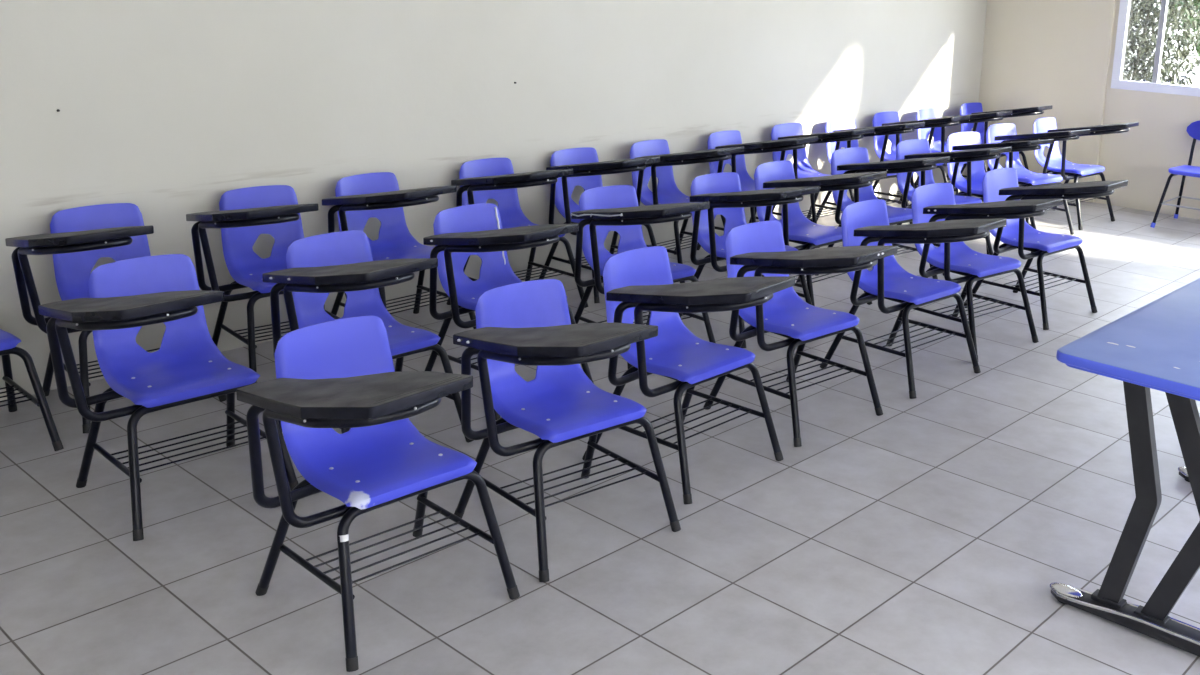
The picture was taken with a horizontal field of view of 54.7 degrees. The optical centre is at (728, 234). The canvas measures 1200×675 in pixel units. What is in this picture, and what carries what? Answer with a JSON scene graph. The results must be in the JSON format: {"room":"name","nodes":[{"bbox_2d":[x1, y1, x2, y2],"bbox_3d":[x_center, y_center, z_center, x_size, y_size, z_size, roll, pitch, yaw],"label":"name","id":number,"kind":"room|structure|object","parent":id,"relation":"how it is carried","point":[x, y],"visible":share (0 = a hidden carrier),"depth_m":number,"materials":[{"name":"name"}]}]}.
{"room":"classroom","nodes":[
{"label":"classroom","id":0,"kind":"room"},
{"bbox_2d":[0,0,986,400],"bbox_3d":[-1.578,-1.631,6.002,0.345,4.050,11.970,13,17,39],"label":"wall","id":1,"kind":"structure","parent":0,"point":[167,108],"depth_m":5.90,"materials":[{"name":"beige paint"}]},
{"bbox_2d":[0,191,1199,674],"bbox_3d":[1.238,1.063,4.052,8.000,0.120,12.170,13,17,39],"label":"floor","id":2,"kind":"structure","parent":0,"point":[930,534],"depth_m":3.85,"materials":[{"name":"ceramic"}]},
{"bbox_2d":[0,329,63,450],"bbox_3d":[-2.812,0.420,4.042,0.862,0.858,0.703,14,17,41],"label":"chair","id":3,"kind":"object","parent":2,"relation":"on","point":[8,341],"visible":1,"depth_m":4.27,"materials":[{"name":"black metal"}]},
{"bbox_2d":[5,203,225,432],"bbox_3d":[-2.433,0.310,4.579,0.862,0.858,0.703,14,18,42],"label":"chair","id":4,"kind":"object","parent":2,"relation":"on","point":[79,236],"visible":0.48,"depth_m":4.71,"materials":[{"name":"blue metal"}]},
{"bbox_2d":[38,254,298,540],"bbox_3d":[-1.831,0.514,3.788,0.862,0.858,0.703,14,18,42],"label":"chair","id":5,"kind":"object","parent":2,"relation":"on","point":[125,296],"visible":0.96,"depth_m":3.89,"materials":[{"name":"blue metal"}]},
{"bbox_2d":[186,185,346,381],"bbox_3d":[-1.980,0.213,5.073,0.703,0.858,0.862,-10,17,-41],"label":"chair","id":6,"kind":"object","parent":2,"relation":"on","point":[244,214],"visible":0.7,"depth_m":5.20,"materials":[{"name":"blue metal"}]},
{"bbox_2d":[262,231,473,442],"bbox_3d":[-1.317,0.428,4.247,0.862,0.858,0.704,13,17,39],"label":"chair","id":7,"kind":"object","parent":2,"relation":"on","point":[318,266],"visible":0.61,"depth_m":4.37,"materials":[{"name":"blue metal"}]},
{"bbox_2d":[236,315,519,671],"bbox_3d":[-0.944,0.692,3.162,0.862,0.858,0.703,14,17,41],"label":"chair","id":8,"kind":"object","parent":2,"relation":"on","point":[340,373],"visible":1,"depth_m":3.22,"materials":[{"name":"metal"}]},
{"bbox_2d":[322,172,475,328],"bbox_3d":[-1.560,0.125,5.519,0.862,0.858,0.703,13,17,38],"label":"chair","id":9,"kind":"object","parent":2,"relation":"on","point":[359,198],"visible":0.63,"depth_m":5.68,"materials":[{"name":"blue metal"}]},
{"bbox_2d":[423,203,593,419],"bbox_3d":[-0.913,0.303,4.854,0.862,0.858,0.703,13,17,39],"label":"chair","id":10,"kind":"object","parent":2,"relation":"on","point":[461,232],"visible":0.6,"depth_m":4.93,"materials":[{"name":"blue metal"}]},
{"bbox_2d":[446,158,587,307],"bbox_3d":[-1.094,0.015,6.071,0.862,0.858,0.703,14,17,41],"label":"chair","id":11,"kind":"object","parent":2,"relation":"on","point":[481,180],"visible":0.56,"depth_m":6.28,"materials":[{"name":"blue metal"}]},
{"bbox_2d":[453,279,680,581],"bbox_3d":[-0.494,0.600,3.631,0.703,0.858,0.862,-10,17,-41],"label":"chair","id":12,"kind":"object","parent":2,"relation":"on","point":[527,322],"visible":1,"depth_m":3.70,"materials":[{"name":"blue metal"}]},
{"bbox_2d":[539,147,659,302],"bbox_3d":[-0.681,-0.076,6.535,0.862,0.858,0.703,14,18,42],"label":"chair","id":13,"kind":"object","parent":2,"relation":"on","point":[587,169],"visible":0.48,"depth_m":6.65,"materials":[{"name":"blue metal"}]},
{"bbox_2d":[571,185,715,368],"bbox_3d":[-0.382,0.198,5.391,0.707,0.858,0.862,-10,18,-42],"label":"chair","id":14,"kind":"object","parent":2,"relation":"on","point":[602,210],"visible":0.55,"depth_m":5.50,"materials":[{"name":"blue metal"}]},
{"bbox_2d":[630,139,744,282],"bbox_3d":[-0.239,-0.163,6.979,0.862,0.858,0.703,12,17,38],"label":"chair","id":15,"kind":"object","parent":2,"relation":"on","point":[666,191],"visible":0.52,"depth_m":7.09,"materials":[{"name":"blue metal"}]},
{"bbox_2d":[582,246,794,504],"bbox_3d":[-0.102,0.488,4.178,0.862,0.858,0.703,13,17,39],"label":"chair","id":16,"kind":"object","parent":2,"relation":"on","point":[636,281],"visible":0.95,"depth_m":4.20,"materials":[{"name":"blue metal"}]},
{"bbox_2d":[679,172,819,347],"bbox_3d":[0.141,0.109,5.861,0.703,0.858,0.862,-10,17,-42],"label":"chair","id":17,"kind":"object","parent":2,"relation":"on","point":[725,195],"visible":0.54,"depth_m":5.82,"materials":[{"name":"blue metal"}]},
{"bbox_2d":[697,130,817,249],"bbox_3d":[0.229,-0.268,7.513,0.862,0.858,0.703,12,17,38],"label":"chair","id":18,"kind":"object","parent":2,"relation":"on","point":[730,138],"visible":0.41,"depth_m":7.57,"materials":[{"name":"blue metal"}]},
{"bbox_2d":[703,221,897,446],"bbox_3d":[0.336,0.385,4.698,0.703,0.858,0.862,-11,18,-44],"label":"chair","id":19,"kind":"object","parent":2,"relation":"on","point":[755,249],"visible":0.91,"depth_m":4.73,"materials":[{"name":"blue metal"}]},
{"bbox_2d":[754,161,886,305],"bbox_3d":[0.505,0.015,6.328,0.862,0.858,0.703,13,17,40],"label":"chair","id":20,"kind":"object","parent":2,"relation":"on","point":[796,227],"visible":0.68,"depth_m":6.31,"materials":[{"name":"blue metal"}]},
{"bbox_2d":[771,123,874,247],"bbox_3d":[0.658,-0.366,8.007,0.862,0.858,0.703,14,17,41],"label":"chair","id":21,"kind":"object","parent":2,"relation":"on","point":[802,168],"visible":0.42,"depth_m":8.15,"materials":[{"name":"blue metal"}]},
{"bbox_2d":[816,117,924,223],"bbox_3d":[1.074,-0.449,8.429,0.862,0.858,0.703,15,18,43],"label":"chair","id":22,"kind":"object","parent":2,"relation":"on","point":[845,123],"visible":0.26,"depth_m":8.57,"materials":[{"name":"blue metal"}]},
{"bbox_2d":[815,147,949,278],"bbox_3d":[0.971,-0.106,6.928,0.703,0.858,0.862,-10,18,-42],"label":"chair","id":23,"kind":"object","parent":2,"relation":"on","point":[855,159],"visible":0.51,"depth_m":6.93,"materials":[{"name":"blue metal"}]},
{"bbox_2d":[820,199,1006,398],"bbox_3d":[0.882,0.274,5.265,0.862,0.858,0.703,14,18,43],"label":"chair","id":24,"kind":"object","parent":2,"relation":"on","point":[863,223],"visible":0.95,"depth_m":5.29,"materials":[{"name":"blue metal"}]},
{"bbox_2d":[872,111,969,203],"bbox_3d":[1.490,-0.547,8.923,0.862,0.858,0.703,14,18,42],"label":"chair","id":25,"kind":"object","parent":2,"relation":"on","point":[890,117],"visible":0.34,"depth_m":9.05,"materials":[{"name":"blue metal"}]},
{"bbox_2d":[895,139,1011,275],"bbox_3d":[1.440,-0.198,7.402,0.703,0.858,0.862,-10,17,-42],"label":"chair","id":26,"kind":"object","parent":2,"relation":"on","point":[914,148],"visible":0.41,"depth_m":7.42,"materials":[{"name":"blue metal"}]},
{"bbox_2d":[908,107,1011,200],"bbox_3d":[1.905,-0.626,9.332,0.862,0.858,0.703,14,17,41],"label":"chair","id":27,"kind":"object","parent":2,"relation":"on","point":[937,133],"visible":0.38,"depth_m":9.47,"materials":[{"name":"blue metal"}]},
{"bbox_2d":[899,183,1062,358],"bbox_3d":[1.285,0.170,5.780,0.703,0.858,0.862,-9,17,-41],"label":"chair","id":28,"kind":"object","parent":2,"relation":"on","point":[934,202],"visible":0.9,"depth_m":5.81,"materials":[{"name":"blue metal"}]},
{"bbox_2d":[947,132,1053,254],"bbox_3d":[1.842,-0.285,7.844,0.703,0.858,0.862,-8,16,-36],"label":"chair","id":29,"kind":"object","parent":2,"relation":"on","point":[972,186],"visible":0.46,"depth_m":7.98,"materials":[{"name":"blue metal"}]},
{"bbox_2d":[960,102,1051,177],"bbox_3d":[2.360,-0.722,9.820,0.862,0.858,0.703,14,18,42],"label":"chair","id":30,"kind":"object","parent":2,"relation":"on","point":[967,108],"visible":0.38,"depth_m":9.96,"materials":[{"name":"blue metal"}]},
{"bbox_2d":[986,123,1089,234],"bbox_3d":[2.250,-0.399,8.402,0.703,0.858,0.862,-8,17,-38],"label":"chair","id":31,"kind":"object","parent":2,"relation":"on","point":[1006,132],"visible":0.62,"depth_m":8.46,"materials":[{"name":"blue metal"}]},
{"bbox_2d":[964,168,1127,329],"bbox_3d":[1.784,0.057,6.350,0.703,0.858,0.862,-10,18,-43],"label":"chair","id":32,"kind":"object","parent":2,"relation":"on","point":[1001,184],"visible":0.91,"depth_m":6.38,"materials":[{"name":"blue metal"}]},
{"bbox_2d":[1033,118,1138,229],"bbox_3d":[2.746,-0.494,8.896,0.862,0.858,0.703,14,18,43],"label":"chair","id":33,"kind":"object","parent":2,"relation":"on","point":[1054,162],"visible":0.83,"depth_m":8.91,"materials":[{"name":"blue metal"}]},
{"bbox_2d":[1049,278,1199,656],"bbox_3d":[1.777,0.706,3.672,1.000,0.785,1.425,13,17,39],"label":"table","id":34,"kind":"object","parent":2,"relation":"on","point":[1156,345],"visible":1,"depth_m":3.31,"materials":[{"name":"blue plastic"}]},
{"bbox_2d":[1150,120,1199,227],"bbox_3d":[3.663,-0.450,8.918,0.499,0.822,0.567,13,17,38],"label":"chair","id":35,"kind":"object","parent":2,"relation":"on","point":[1193,129],"visible":1,"depth_m":8.98,"materials":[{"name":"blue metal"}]},
{"bbox_2d":[1094,0,1199,218],"bbox_3d":[5.226,-1.811,7.872,7.600,4.050,0.160,13,17,39],"label":"wall","id":36,"kind":"structure","parent":0,"point":[1143,155],"depth_m":9.52,"materials":[{"name":"beige paint"}]},
{"bbox_2d":[979,0,1115,202],"bbox_3d":[2.768,-2.351,9.818,1.190,4.050,0.050,13,17,39],"label":"wall","id":37,"kind":"structure","parent":36,"relation":"attached to","point":[1056,53],"depth_m":9.94,"materials":[{"name":"beige paint"}]},
{"bbox_2d":[1111,0,1199,96],"bbox_3d":[5.317,-1.258,7.816,5.500,1.035,0.053,13,17,39],"label":"window","id":38,"kind":"structure","parent":36,"relation":"in","point":[1117,82],"depth_m":9.46,"materials":[{"name":"white metal"}]},
{"label":"outside","id":39,"kind":"structure","parent":0,"visible":0},
{"bbox_3d":[12.150,-1.433,17.362,60.000,0.150,22.870,13,17,39],"label":"floor","id":40,"kind":"structure","parent":39,"visible":0},
{"bbox_2d":[1122,0,1199,85],"bbox_3d":[4.063,-1.878,11.915,1.636,2.622,1.056,14,18,42],"label":"shrub","id":41,"kind":"object","parent":40,"relation":"on","point":[1139,59],"visible":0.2,"depth_m":11.51,"materials":[{"name":"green plant"}]},
{"bbox_2d":[1125,0,1199,86],"bbox_3d":[4.077,-3.584,19.385,12.500,2.550,0.200,13,17,39],"label":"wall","id":42,"kind":"structure","parent":40,"relation":"on","point":[1195,79],"depth_m":17.07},
{"bbox_2d":[1141,0,1199,57],"bbox_3d":[6.053,-2.144,12.390,3.646,3.030,1.527,13,17,39],"label":"tree","id":43,"kind":"object","parent":40,"relation":"on","point":[1180,1],"visible":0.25,"depth_m":12.83,"materials":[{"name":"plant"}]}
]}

